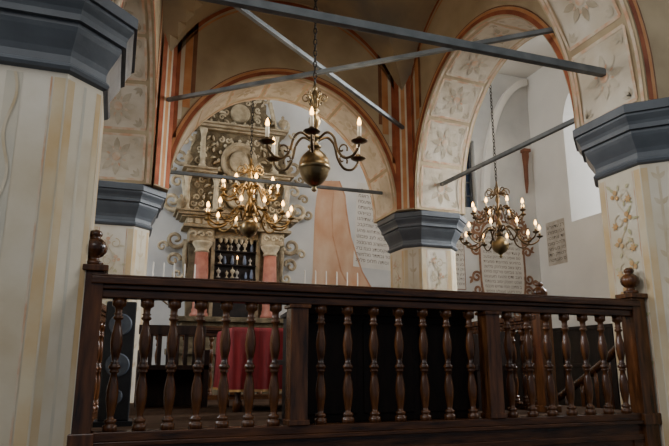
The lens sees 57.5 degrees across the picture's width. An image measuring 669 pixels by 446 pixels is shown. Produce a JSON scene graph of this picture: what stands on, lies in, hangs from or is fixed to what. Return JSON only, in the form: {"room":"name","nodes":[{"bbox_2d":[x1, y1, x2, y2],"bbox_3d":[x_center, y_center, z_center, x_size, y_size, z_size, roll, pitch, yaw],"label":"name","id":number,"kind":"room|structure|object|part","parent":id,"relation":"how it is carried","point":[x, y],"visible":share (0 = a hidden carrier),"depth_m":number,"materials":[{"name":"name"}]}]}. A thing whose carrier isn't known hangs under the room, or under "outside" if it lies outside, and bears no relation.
{"room":"house of worship","nodes":[
{"label":"house of worship","id":0,"kind":"room"},
{"bbox_2d":[99,0,162,186],"bbox_3d":[-2.358,-2.467,6.322,0.865,3.380,3.358,3,-13,-11],"label":"wall","id":1,"kind":"structure","parent":0,"point":[129,134],"depth_m":7.39,"materials":[{"name":"paint"}]},
{"bbox_2d":[152,0,414,223],"bbox_3d":[-0.712,-1.871,8.883,5.236,3.380,1.045,5,-14,-19],"label":"arch","id":2,"kind":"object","parent":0,"point":[226,48],"depth_m":8.75,"materials":[{"name":"paint"}]},
{"bbox_2d":[170,170,382,194],"bbox_3d":[-0.742,-0.566,8.668,3.502,0.044,0.048,5,-14,-19],"label":"tie beam","id":3,"kind":"structure","parent":2,"relation":"attached to","point":[175,172],"depth_m":8.60,"materials":[{"name":"grey metal"}]},
{"bbox_2d":[234,7,403,128],"bbox_3d":[-0.294,-1.865,6.912,0.048,0.048,5.020,-8,-15,31],"label":"tie beam","id":4,"kind":"structure","parent":2,"relation":"attached to","point":[247,13],"depth_m":6.91,"materials":[{"name":"grey metal"}]},
{"bbox_2d":[166,27,553,101],"bbox_3d":[0.043,-1.772,7.012,4.811,0.048,0.048,-5,-14,20],"label":"tie beam","id":5,"kind":"structure","parent":2,"relation":"attached to","point":[549,30],"depth_m":6.91,"materials":[{"name":"grey metal"}]},
{"bbox_2d":[161,0,436,89],"bbox_3d":[-0.190,-2.709,7.146,4.250,1.785,3.230,5,-14,-19],"label":"vault","id":6,"kind":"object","parent":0,"point":[179,16],"visible":0.78,"depth_m":8.64,"materials":[{"name":"paint"}]},
{"bbox_2d":[259,0,367,191],"bbox_3d":[-0.212,-1.935,6.717,1.236,3.313,1.178,5,-14,-19],"label":"chandelier","id":7,"kind":"object","parent":6,"relation":"hanging from","point":[314,165],"visible":0.98,"depth_m":6.32,"materials":[{"name":"metal"}]},
{"bbox_2d":[265,126,268,136],"bbox_3d":[-0.685,-0.924,6.213,0.038,0.126,0.038,12,-17,-41],"label":"candle","id":8,"kind":"object","parent":7,"relation":"on","point":[266,127],"depth_m":6.20,"materials":[{"name":"white wax"}]},
{"bbox_3d":[-0.473,-0.809,6.306,0.511,0.353,0.029,7,-15,-28],"label":"arm","id":9,"kind":"part","parent":7,"relation":"part of","materials":[{"name":"gold metal"}]},
{"bbox_3d":[-0.468,-0.742,6.597,0.511,0.353,0.029,-8,-15,30],"label":"arm","id":10,"kind":"part","parent":7,"relation":"part of","materials":[{"name":"gold metal"}]},
{"bbox_2d":[310,115,313,125],"bbox_3d":[-0.221,-0.988,5.941,0.038,0.126,0.038,-1,-13,3],"label":"candle","id":11,"kind":"object","parent":7,"relation":"on","point":[311,116],"depth_m":5.93,"materials":[{"name":"white wax"}]},
{"bbox_3d":[-0.218,-0.844,6.156,0.029,0.353,0.511,0,-13,1],"label":"arm","id":12,"kind":"part","parent":7,"relation":"part of","materials":[{"name":"gold metal"}]},
{"bbox_3d":[-0.212,-1.148,6.534,0.150,0.768,0.147,5,-14,-19],"label":"stem","id":13,"kind":"part","parent":7,"relation":"part of","materials":[{"name":"gold metal"}]},
{"bbox_3d":[-0.212,-2.520,6.853,0.040,2.113,0.041,-6,-15,26],"label":"chain","id":14,"kind":"part","parent":7,"relation":"part of","materials":[{"name":"metal"}]},
{"bbox_3d":[0.049,-0.744,6.588,0.510,0.353,0.029,7,-15,-28],"label":"arm","id":15,"kind":"part","parent":7,"relation":"part of","materials":[{"name":"gold metal"}]},
{"bbox_3d":[0.044,-0.811,6.297,0.511,0.353,0.029,-8,-15,30],"label":"arm","id":16,"kind":"part","parent":7,"relation":"part of","materials":[{"name":"gold metal"}]},
{"bbox_2d":[357,125,360,135],"bbox_3d":[0.252,-0.928,6.197,0.038,0.126,0.038,-1,-13,3],"label":"candle","id":17,"kind":"object","parent":7,"relation":"on","point":[358,126],"depth_m":6.18,"materials":[{"name":"white wax"}]},
{"bbox_2d":[146,73,540,364],"bbox_3d":[-1.308,0.166,11.810,15.640,8.230,0.510,5,-14,-19],"label":"wall","id":18,"kind":"structure","parent":0,"point":[513,129],"depth_m":12.42,"materials":[{"name":"paint"}]},
{"bbox_2d":[311,180,370,286],"bbox_3d":[0.260,0.429,12.036,1.578,2.600,0.002,5,-14,-19],"label":"painting","id":19,"kind":"object","parent":18,"relation":"attached to","point":[333,246],"visible":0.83,"depth_m":11.97,"materials":[{"name":"paint"}]},
{"bbox_2d":[353,182,389,270],"bbox_3d":[0.927,0.083,12.357,1.190,1.796,0.004,5,-14,-19],"label":"painted inscription","id":20,"kind":"object","parent":18,"relation":"attached to","point":[371,248],"visible":0.48,"depth_m":12.24,"materials":[{"name":"paint"}]},
{"bbox_2d":[455,233,465,289],"bbox_3d":[2.466,0.703,12.772,0.595,1.377,0.004,5,-14,-19],"label":"painted inscription","id":21,"kind":"object","parent":18,"relation":"attached to","point":[460,255],"visible":0.22,"depth_m":12.79,"materials":[{"name":"paint"}]},
{"bbox_2d":[465,147,472,207],"bbox_3d":[2.885,-1.049,13.532,0.340,1.547,0.054,5,-14,-19],"label":"window","id":22,"kind":"structure","parent":18,"relation":"in","point":[468,181],"depth_m":13.50,"materials":[{"name":"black glass"}]},
{"bbox_3d":[2.877,-1.044,13.553,0.340,1.547,0.008,5,-14,-19],"label":"pane","id":23,"kind":"part","parent":22,"relation":"part of","materials":[{"name":"grey glass"}]},
{"bbox_2d":[466,208,537,315],"bbox_3d":[3.621,0.894,13.141,1.779,2.552,0.016,5,-14,-19],"label":"painted inscription","id":24,"kind":"object","parent":18,"relation":"attached to","point":[506,274],"visible":0.62,"depth_m":13.15,"materials":[{"name":"paint"}]},
{"bbox_2d":[481,79,527,202],"bbox_3d":[3.865,-1.921,13.834,1.394,3.108,0.119,5,-14,-19],"label":"trim","id":25,"kind":"structure","parent":18,"relation":"attached to","point":[488,146],"depth_m":13.65,"materials":[{"name":"white paint"}]},
{"bbox_2d":[520,148,530,192],"bbox_3d":[4.364,-1.181,13.825,0.170,1.020,0.153,5,-14,-19],"label":"corbel","id":26,"kind":"object","parent":18,"relation":"attached to","point":[525,152],"visible":1,"depth_m":13.85,"materials":[{"name":"brown wood"}]},
{"bbox_2d":[91,399,620,430],"bbox_3d":[-0.217,2.454,6.078,5.474,1.175,4.394,5,-14,-19],"label":"platform","id":27,"kind":"object","parent":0,"point":[153,415],"depth_m":5.48,"materials":[{"name":"brown wood"}]},
{"bbox_2d":[92,303,106,421],"bbox_3d":[-2.080,1.267,5.533,0.153,0.925,2.986,3,-13,-11],"label":"balustrade","id":28,"kind":"object","parent":27,"relation":"on","point":[103,310],"visible":0.12,"depth_m":5.11,"materials":[{"name":"brown wood"}]},
{"bbox_3d":[-2.080,1.680,5.437,0.122,0.076,2.986,3,-13,-11],"label":"rail","id":29,"kind":"part","parent":28,"relation":"part of","materials":[{"name":"brown wood"}]},
{"bbox_3d":[-2.080,0.882,5.623,0.153,0.134,2.986,3,-13,-11],"label":"rail","id":30,"kind":"part","parent":28,"relation":"part of","materials":[{"name":"brown wood"}]},
{"bbox_2d":[93,301,136,426],"bbox_3d":[-1.608,1.034,4.519,0.264,0.884,0.255,5,-14,-19],"label":"loudspeaker","id":31,"kind":"object","parent":27,"relation":"on","point":[128,323],"visible":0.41,"depth_m":4.42,"materials":[{"name":"black plastic"}]},
{"bbox_2d":[134,325,209,407],"bbox_3d":[-1.719,1.506,6.470,0.714,0.850,0.391,5,-14,-19],"label":"pew","id":32,"kind":"object","parent":27,"relation":"on","point":[156,376],"visible":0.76,"depth_m":6.56,"materials":[{"name":"brown wood"}]},
{"bbox_3d":[-1.711,1.525,6.441,0.714,0.051,0.340,5,-14,-19],"label":"seat","id":33,"kind":"part","parent":32,"relation":"part of","materials":[{"name":"brown wood"}]},
{"bbox_2d":[152,262,195,324],"bbox_3d":[-1.881,1.246,6.999,0.436,1.595,0.300,-3,-13,14],"label":"candelabrum","id":34,"kind":"object","parent":27,"relation":"on","point":[166,303],"visible":0.23,"depth_m":7.13,"materials":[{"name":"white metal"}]},
{"bbox_2d":[153,326,281,399],"bbox_3d":[-0.714,1.846,8.024,3.434,0.925,0.153,5,-14,-19],"label":"balustrade","id":35,"kind":"object","parent":27,"relation":"on","point":[211,331],"visible":0.06,"depth_m":7.73,"materials":[{"name":"brown wood"}]},
{"bbox_3d":[-0.714,1.462,8.114,3.434,0.134,0.153,5,-14,-19],"label":"rail","id":36,"kind":"part","parent":35,"relation":"part of","materials":[{"name":"brown wood"}]},
{"bbox_3d":[-0.714,2.260,7.928,3.434,0.076,0.122,5,-14,-19],"label":"rail","id":37,"kind":"part","parent":35,"relation":"part of","materials":[{"name":"brown wood"}]},
{"bbox_2d":[227,392,241,411],"bbox_3d":[-0.308,1.515,6.324,1.649,0.765,0.816,5,-14,-19],"label":"table","id":38,"kind":"object","parent":27,"relation":"on","point":[237,403],"visible":0.13,"depth_m":5.67,"materials":[{"name":"brown wood"}]},
{"bbox_3d":[-0.908,1.410,5.760,0.088,0.714,0.084,5,-14,-19],"label":"leg","id":39,"kind":"part","parent":38,"relation":"part of","materials":[{"name":"brown wood"}]},
{"bbox_2d":[212,327,282,391],"bbox_3d":[-0.308,1.422,6.345,1.805,0.588,0.972,5,-14,-19],"label":"tablecloth","id":40,"kind":"object","parent":38,"relation":"on","point":[236,374],"visible":0.27,"depth_m":5.73,"materials":[{"name":"red fabric"}]},
{"bbox_2d":[304,270,357,285],"bbox_3d":[-0.038,1.394,7.635,0.748,1.595,0.306,5,-14,-19],"label":"candelabrum","id":41,"kind":"object","parent":27,"relation":"on","point":[304,270],"visible":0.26,"depth_m":7.79,"materials":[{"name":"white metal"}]},
{"bbox_2d":[279,306,473,424],"bbox_3d":[0.320,1.061,4.505,1.377,0.824,0.484,5,-14,-19],"label":"desk","id":42,"kind":"object","parent":27,"relation":"on","point":[334,328],"visible":0.56,"depth_m":4.30,"materials":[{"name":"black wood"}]},
{"bbox_3d":[-0.026,0.984,4.154,0.382,0.612,0.014,5,-14,-19],"label":"panel","id":43,"kind":"part","parent":42,"relation":"part of","materials":[{"name":"black wood"}]},
{"bbox_3d":[0.382,1.017,4.294,0.382,0.612,0.014,5,-14,-19],"label":"panel","id":44,"kind":"part","parent":42,"relation":"part of","materials":[{"name":"black wood"}]},
{"bbox_3d":[0.791,1.050,4.435,0.382,0.612,0.014,5,-14,-19],"label":"panel","id":45,"kind":"part","parent":42,"relation":"part of","materials":[{"name":"black wood"}]},
{"bbox_2d":[473,332,512,410],"bbox_3d":[1.183,1.666,6.933,0.391,0.748,2.261,5,-14,-19],"label":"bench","id":46,"kind":"object","parent":27,"relation":"on","point":[476,361],"visible":0.16,"depth_m":6.02,"materials":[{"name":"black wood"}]},
{"bbox_3d":[1.159,1.639,6.930,0.340,0.051,2.261,5,-14,-19],"label":"seat","id":47,"kind":"part","parent":46,"relation":"part of","materials":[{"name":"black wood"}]},
{"bbox_2d":[472,282,561,412],"bbox_3d":[1.612,1.448,6.989,0.177,1.231,2.743,4,-14,-16],"label":"balustrade","id":48,"kind":"object","parent":27,"relation":"on","point":[536,332],"visible":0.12,"depth_m":5.84,"materials":[{"name":"brown wood"}]},
{"bbox_3d":[1.599,1.222,7.085,0.153,0.134,2.655,4,-14,-16],"label":"rail","id":49,"kind":"part","parent":48,"relation":"part of","materials":[{"name":"brown wood"}]},
{"bbox_3d":[1.599,2.020,6.899,0.122,0.076,2.655,4,-14,-16],"label":"rail","id":50,"kind":"part","parent":48,"relation":"part of","materials":[{"name":"brown wood"}]},
{"bbox_3d":[1.986,1.270,5.770,0.184,0.993,0.184,5,-14,-19],"label":"newel post","id":51,"kind":"part","parent":48,"relation":"part of","materials":[{"name":"brown wood"}]},
{"bbox_2d":[111,0,668,127],"bbox_3d":[0.491,-2.733,5.177,5.950,3.380,0.860,5,-14,-19],"label":"wall","id":52,"kind":"structure","parent":0,"point":[629,39],"depth_m":5.45,"materials":[{"name":"paint"}]},
{"bbox_2d":[199,0,605,76],"bbox_3d":[0.491,-1.531,4.897,4.284,0.068,0.061,5,-14,-19],"label":"tie beam","id":53,"kind":"structure","parent":52,"relation":"attached to","point":[263,6],"depth_m":4.90,"materials":[{"name":"grey metal"}]},
{"bbox_2d":[411,0,575,215],"bbox_3d":[2.108,-2.114,7.837,0.860,3.380,3.352,6,-14,-23],"label":"arch","id":54,"kind":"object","parent":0,"point":[449,90],"depth_m":8.60,"materials":[{"name":"paint"}]},
{"bbox_2d":[440,118,573,185],"bbox_3d":[2.118,-0.860,7.555,0.048,0.048,3.202,6,-14,-23],"label":"tie beam","id":55,"kind":"structure","parent":54,"relation":"attached to","point":[561,126],"depth_m":7.41,"materials":[{"name":"grey metal"}]},
{"bbox_2d":[498,35,556,78],"bbox_3d":[0.665,-5.360,6.592,16.150,0.170,13.770,5,-14,-19],"label":"ceiling","id":56,"kind":"structure","parent":0,"point":[538,45],"depth_m":13.68,"materials":[{"name":"white paint"}]},
{"bbox_2d":[204,100,294,240],"bbox_3d":[-1.360,-2.022,10.171,1.446,4.740,1.443,5,-14,-19],"label":"chandelier","id":57,"kind":"object","parent":56,"relation":"hanging from","point":[248,227],"visible":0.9,"depth_m":9.68,"materials":[{"name":"metal"}]},
{"bbox_3d":[-1.683,-0.124,9.557,0.643,0.353,0.030,7,-15,-27],"label":"arm","id":58,"kind":"part","parent":57,"relation":"part of","materials":[{"name":"gold metal"}]},
{"bbox_3d":[-1.723,-0.082,9.737,0.643,0.353,0.031,-1,-13,2],"label":"arm","id":59,"kind":"part","parent":57,"relation":"part of","materials":[{"name":"gold metal"}]},
{"bbox_3d":[-1.667,-0.041,9.911,0.643,0.353,0.031,-8,-15,32],"label":"arm","id":60,"kind":"part","parent":57,"relation":"part of","materials":[{"name":"gold metal"}]},
{"bbox_3d":[-1.555,-0.155,9.422,0.030,0.353,0.642,-8,-15,32],"label":"arm","id":61,"kind":"part","parent":57,"relation":"part of","materials":[{"name":"gold metal"}]},
{"bbox_3d":[-1.580,-0.519,9.694,0.422,0.265,0.027,7,-15,-29],"label":"arm","id":62,"kind":"part","parent":57,"relation":"part of","materials":[{"name":"gold metal"}]},
{"bbox_3d":[-1.608,-0.481,9.860,0.422,0.265,0.027,-2,-13,10],"label":"arm","id":63,"kind":"part","parent":57,"relation":"part of","materials":[{"name":"gold metal"}]},
{"bbox_3d":[-1.448,-0.545,9.585,0.028,0.265,0.422,-5,-14,20],"label":"arm","id":64,"kind":"part","parent":57,"relation":"part of","materials":[{"name":"gold metal"}]},
{"bbox_3d":[-1.377,-0.168,9.367,0.030,0.353,0.643,-1,-13,2],"label":"arm","id":65,"kind":"part","parent":57,"relation":"part of","materials":[{"name":"gold metal"}]},
{"bbox_3d":[-1.360,-0.574,9.834,0.136,1.020,0.133,5,-14,-19],"label":"stem","id":66,"kind":"part","parent":57,"relation":"part of","materials":[{"name":"gold metal"}]},
{"bbox_3d":[-1.360,-2.685,10.325,0.040,3.378,0.041,-6,-15,26],"label":"chain","id":67,"kind":"part","parent":57,"relation":"part of","materials":[{"name":"metal"}]},
{"bbox_3d":[-1.276,-0.545,9.584,0.027,0.265,0.421,5,-14,-19],"label":"arm","id":68,"kind":"part","parent":57,"relation":"part of","materials":[{"name":"gold metal"}]},
{"bbox_3d":[-1.192,-0.159,9.406,0.030,0.353,0.642,7,-15,-27],"label":"arm","id":69,"kind":"part","parent":57,"relation":"part of","materials":[{"name":"gold metal"}]},
{"bbox_3d":[-1.143,-0.520,9.690,0.422,0.265,0.028,-8,-15,29],"label":"arm","id":70,"kind":"part","parent":57,"relation":"part of","materials":[{"name":"gold metal"}]},
{"bbox_3d":[-1.196,-0.448,10.002,0.028,0.265,0.422,-11,-17,39],"label":"arm","id":71,"kind":"part","parent":57,"relation":"part of","materials":[{"name":"gold metal"}]},
{"bbox_3d":[-1.111,-0.482,9.855,0.422,0.265,0.027,2,-13,-9],"label":"arm","id":72,"kind":"part","parent":57,"relation":"part of","materials":[{"name":"gold metal"}]},
{"bbox_3d":[-1.165,-0.016,10.019,0.030,0.353,0.643,-8,-15,32],"label":"arm","id":73,"kind":"part","parent":57,"relation":"part of","materials":[{"name":"gold metal"}]},
{"bbox_3d":[-1.054,-0.130,9.530,0.643,0.353,0.031,-8,-15,31],"label":"arm","id":74,"kind":"part","parent":57,"relation":"part of","materials":[{"name":"gold metal"}]},
{"bbox_3d":[-1.038,-0.048,9.883,0.642,0.353,0.030,7,-15,-27],"label":"arm","id":75,"kind":"part","parent":57,"relation":"part of","materials":[{"name":"gold metal"}]},
{"bbox_3d":[-0.997,-0.089,9.705,0.643,0.353,0.031,-1,-13,2],"label":"arm","id":76,"kind":"part","parent":57,"relation":"part of","materials":[{"name":"gold metal"}]},
{"bbox_2d":[459,85,542,257],"bbox_3d":[2.880,-1.759,11.096,1.446,4.832,1.435,5,-14,-19],"label":"chandelier","id":77,"kind":"object","parent":56,"relation":"hanging from","point":[500,245],"visible":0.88,"depth_m":10.64,"materials":[{"name":"metal"}]},
{"bbox_3d":[2.521,0.244,10.686,0.640,0.349,0.027,-2,-13,8],"label":"arm","id":78,"kind":"part","parent":77,"relation":"part of","materials":[{"name":"gold metal"}]},
{"bbox_3d":[2.622,0.289,10.881,0.640,0.349,0.027,-13,-18,43],"label":"arm","id":79,"kind":"part","parent":77,"relation":"part of","materials":[{"name":"gold metal"}]},
{"bbox_3d":[2.558,0.194,10.470,0.641,0.349,0.027,7,-15,-27],"label":"arm","id":80,"kind":"part","parent":77,"relation":"part of","materials":[{"name":"gold metal"}]},
{"bbox_3d":[2.629,-0.179,10.709,0.418,0.262,0.024,1,-13,-4],"label":"arm","id":81,"kind":"part","parent":77,"relation":"part of","materials":[{"name":"gold metal"}]},
{"bbox_3d":[2.689,-0.137,10.887,0.418,0.262,0.024,-11,-17,39],"label":"arm","id":82,"kind":"part","parent":77,"relation":"part of","materials":[{"name":"gold metal"}]},
{"bbox_3d":[2.820,0.313,10.982,0.027,0.349,0.640,2,-13,-9],"label":"arm","id":83,"kind":"part","parent":77,"relation":"part of","materials":[{"name":"gold metal"}]},
{"bbox_3d":[2.716,-0.217,10.541,0.024,0.262,0.419,-11,-17,39],"label":"arm","id":84,"kind":"part","parent":77,"relation":"part of","materials":[{"name":"gold metal"}]},
{"bbox_3d":[2.880,-2.417,11.249,0.040,3.481,0.041,-6,-15,26],"label":"chain","id":85,"kind":"part","parent":77,"relation":"part of","materials":[{"name":"metal"}]},
{"bbox_3d":[2.718,0.158,10.316,0.027,0.349,0.640,-6,-15,26],"label":"arm","id":86,"kind":"part","parent":77,"relation":"part of","materials":[{"name":"gold metal"}]},
{"bbox_3d":[2.880,-0.257,10.747,0.136,1.020,0.133,5,-14,-19],"label":"stem","id":87,"kind":"part","parent":77,"relation":"part of","materials":[{"name":"gold metal"}]},
{"bbox_3d":[2.900,-0.231,10.482,0.025,0.262,0.419,1,-13,-5],"label":"arm","id":88,"kind":"part","parent":77,"relation":"part of","materials":[{"name":"gold metal"}]},
{"bbox_3d":[2.940,0.150,10.284,0.134,0.350,0.630,5,-14,-19],"label":"arm","id":89,"kind":"part","parent":77,"relation":"part of","materials":[{"name":"gold metal"}]},
{"bbox_3d":[3.072,-0.211,10.568,0.419,0.262,0.024,-11,-17,39],"label":"arm","id":90,"kind":"part","parent":77,"relation":"part of","materials":[{"name":"gold metal"}]},
{"bbox_3d":[3.203,0.270,10.796,0.635,0.350,0.113,5,-14,-19],"label":"arm","id":91,"kind":"part","parent":77,"relation":"part of","materials":[{"name":"gold metal"}]},
{"bbox_3d":[3.139,0.174,10.385,0.297,0.350,0.578,5,-14,-19],"label":"arm","id":92,"kind":"part","parent":77,"relation":"part of","materials":[{"name":"gold metal"}]},
{"bbox_3d":[3.240,0.219,10.581,0.640,0.349,0.027,-2,-13,8],"label":"arm","id":93,"kind":"part","parent":77,"relation":"part of","materials":[{"name":"gold metal"}]},
{"bbox_2d":[526,57,611,327],"bbox_3d":[7.561,-0.777,7.755,1.700,8.230,13.260,5,-14,-19],"label":"wall","id":94,"kind":"structure","parent":0,"point":[564,186],"depth_m":13.04,"materials":[{"name":"white paint"}]},
{"bbox_2d":[546,218,567,265],"bbox_3d":[4.738,0.413,13.025,0.004,0.952,0.595,5,-14,-19],"label":"painted inscription","id":95,"kind":"object","parent":94,"relation":"attached to","point":[555,230],"visible":1,"depth_m":13.02,"materials":[{"name":"paint"}]},
{"bbox_3d":[0.665,2.821,4.688,16.150,0.170,13.770,5,-14,-19],"label":"floor","id":96,"kind":"structure","parent":0,"visible":0},
{"bbox_2d":[0,0,137,445],"bbox_3d":[-1.912,0.544,3.541,1.197,3.745,1.197,5,-14,-19],"label":"pillar","id":97,"kind":"structure","parent":96,"relation":"on","point":[63,63],"depth_m":3.40,"materials":[{"name":"paint"}]},
{"bbox_2d":[94,180,166,402],"bbox_3d":[-2.809,1.453,7.447,1.197,3.745,1.197,5,-14,-19],"label":"pillar","id":98,"kind":"structure","parent":96,"relation":"on","point":[126,213],"depth_m":7.37,"materials":[{"name":"paint"}]},
{"bbox_2d":[157,100,312,394],"bbox_3d":[-1.766,0.444,10.977,2.974,7.312,0.595,5,-14,-19],"label":"ark","id":99,"kind":"object","parent":96,"relation":"on","point":[221,143],"visible":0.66,"depth_m":11.09,"materials":[{"name":"stone"}]},
{"bbox_3d":[-2.460,-0.905,11.113,0.612,0.136,0.459,5,-14,-19],"label":"broken cornice","id":100,"kind":"part","parent":99,"relation":"part of","materials":[{"name":"stone"}]},
{"bbox_3d":[-1.821,0.951,11.024,0.884,1.547,0.255,5,-14,-19],"label":"niche frame","id":101,"kind":"part","parent":99,"relation":"part of","materials":[{"name":"stone"}]},
{"bbox_2d":[214,263,255,266],"bbox_3d":[-1.817,0.783,11.051,0.748,0.017,0.280,5,-14,-19],"label":"niche shelf","id":102,"kind":"object","parent":99,"relation":"attached to","point":[215,264],"depth_m":10.96,"materials":[{"name":"black wood"}]},
{"bbox_2d":[214,277,255,280],"bbox_3d":[-1.817,1.023,10.995,0.748,0.017,0.280,5,-14,-19],"label":"niche shelf","id":103,"kind":"object","parent":99,"relation":"attached to","point":[223,278],"depth_m":10.90,"materials":[{"name":"black wood"}]},
{"bbox_2d":[215,250,256,253],"bbox_3d":[-1.817,0.543,11.107,0.748,0.017,0.280,5,-14,-19],"label":"niche shelf","id":104,"kind":"object","parent":99,"relation":"attached to","point":[216,251],"depth_m":11.03,"materials":[{"name":"black wood"}]},
{"bbox_3d":[-1.793,-1.733,11.567,1.802,0.119,0.425,5,-14,-19],"label":"cornice","id":105,"kind":"part","parent":99,"relation":"part of","materials":[{"name":"stone"}]},
{"bbox_3d":[-1.114,-0.797,11.577,0.612,0.136,0.459,5,-14,-19],"label":"broken cornice","id":106,"kind":"part","parent":99,"relation":"part of","materials":[{"name":"stone"}]},
{"bbox_2d":[66,230,661,445],"bbox_3d":[0.508,1.368,4.090,4.312,2.389,0.177,5,-14,-20],"label":"balustrade","id":107,"kind":"object","parent":96,"relation":"on","point":[637,424],"visible":0.99,"depth_m":4.04,"materials":[{"name":"brown wood"}]},
{"bbox_3d":[-1.426,1.310,3.354,0.180,2.168,0.180,5,-14,-19],"label":"newel post","id":108,"kind":"part","parent":107,"relation":"part of","materials":[{"name":"brown wood"}]},
{"bbox_3d":[-0.241,0.901,3.908,0.146,0.748,0.146,5,-14,-19],"label":"post","id":109,"kind":"part","parent":107,"relation":"part of","materials":[{"name":"brown wood"}]},
{"bbox_3d":[0.508,0.535,4.284,4.135,0.134,0.170,5,-14,-20],"label":"rail","id":110,"kind":"part","parent":107,"relation":"part of","materials":[{"name":"brown wood"}]},
{"bbox_3d":[0.508,1.366,4.090,4.135,0.076,0.136,5,-14,-20],"label":"rail","id":111,"kind":"part","parent":107,"relation":"part of","materials":[{"name":"brown wood"}]},
{"bbox_3d":[0.508,1.968,3.950,4.135,1.158,0.095,5,-14,-20],"label":"skirt panel","id":112,"kind":"part","parent":107,"relation":"part of","materials":[{"name":"brown wood"}]},
{"bbox_3d":[1.131,1.018,4.413,0.146,0.748,0.146,5,-14,-19],"label":"post","id":113,"kind":"part","parent":107,"relation":"part of","materials":[{"name":"brown wood"}]},
{"bbox_3d":[2.443,1.641,4.776,0.180,2.168,0.180,5,-14,-19],"label":"newel post","id":114,"kind":"part","parent":107,"relation":"part of","materials":[{"name":"brown wood"}]},
{"bbox_2d":[377,210,466,290],"bbox_3d":[1.325,1.785,8.873,1.197,3.745,1.197,5,-14,-19],"label":"pillar","id":115,"kind":"structure","parent":96,"relation":"on","point":[421,243],"depth_m":8.77,"materials":[{"name":"paint"}]},
{"bbox_2d":[514,323,620,409],"bbox_3d":[2.539,2.454,8.140,1.520,2.110,6.800,5,-14,-19],"label":"staircase","id":116,"kind":"structure","parent":96,"relation":"on","point":[574,334],"depth_m":7.99,"materials":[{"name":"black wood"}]},
{"bbox_3d":[2.784,1.803,6.947,0.470,1.302,2.778,1,-13,-5],"label":"handrail","id":117,"kind":"part","parent":116,"relation":"part of","materials":[{"name":"brown wood"}]},
{"bbox_2d":[573,97,668,445],"bbox_3d":[2.895,0.930,5.199,1.197,3.745,1.197,5,-14,-19],"label":"pillar","id":118,"kind":"structure","parent":96,"relation":"on","point":[626,148],"depth_m":5.12,"materials":[{"name":"paint"}]}
]}

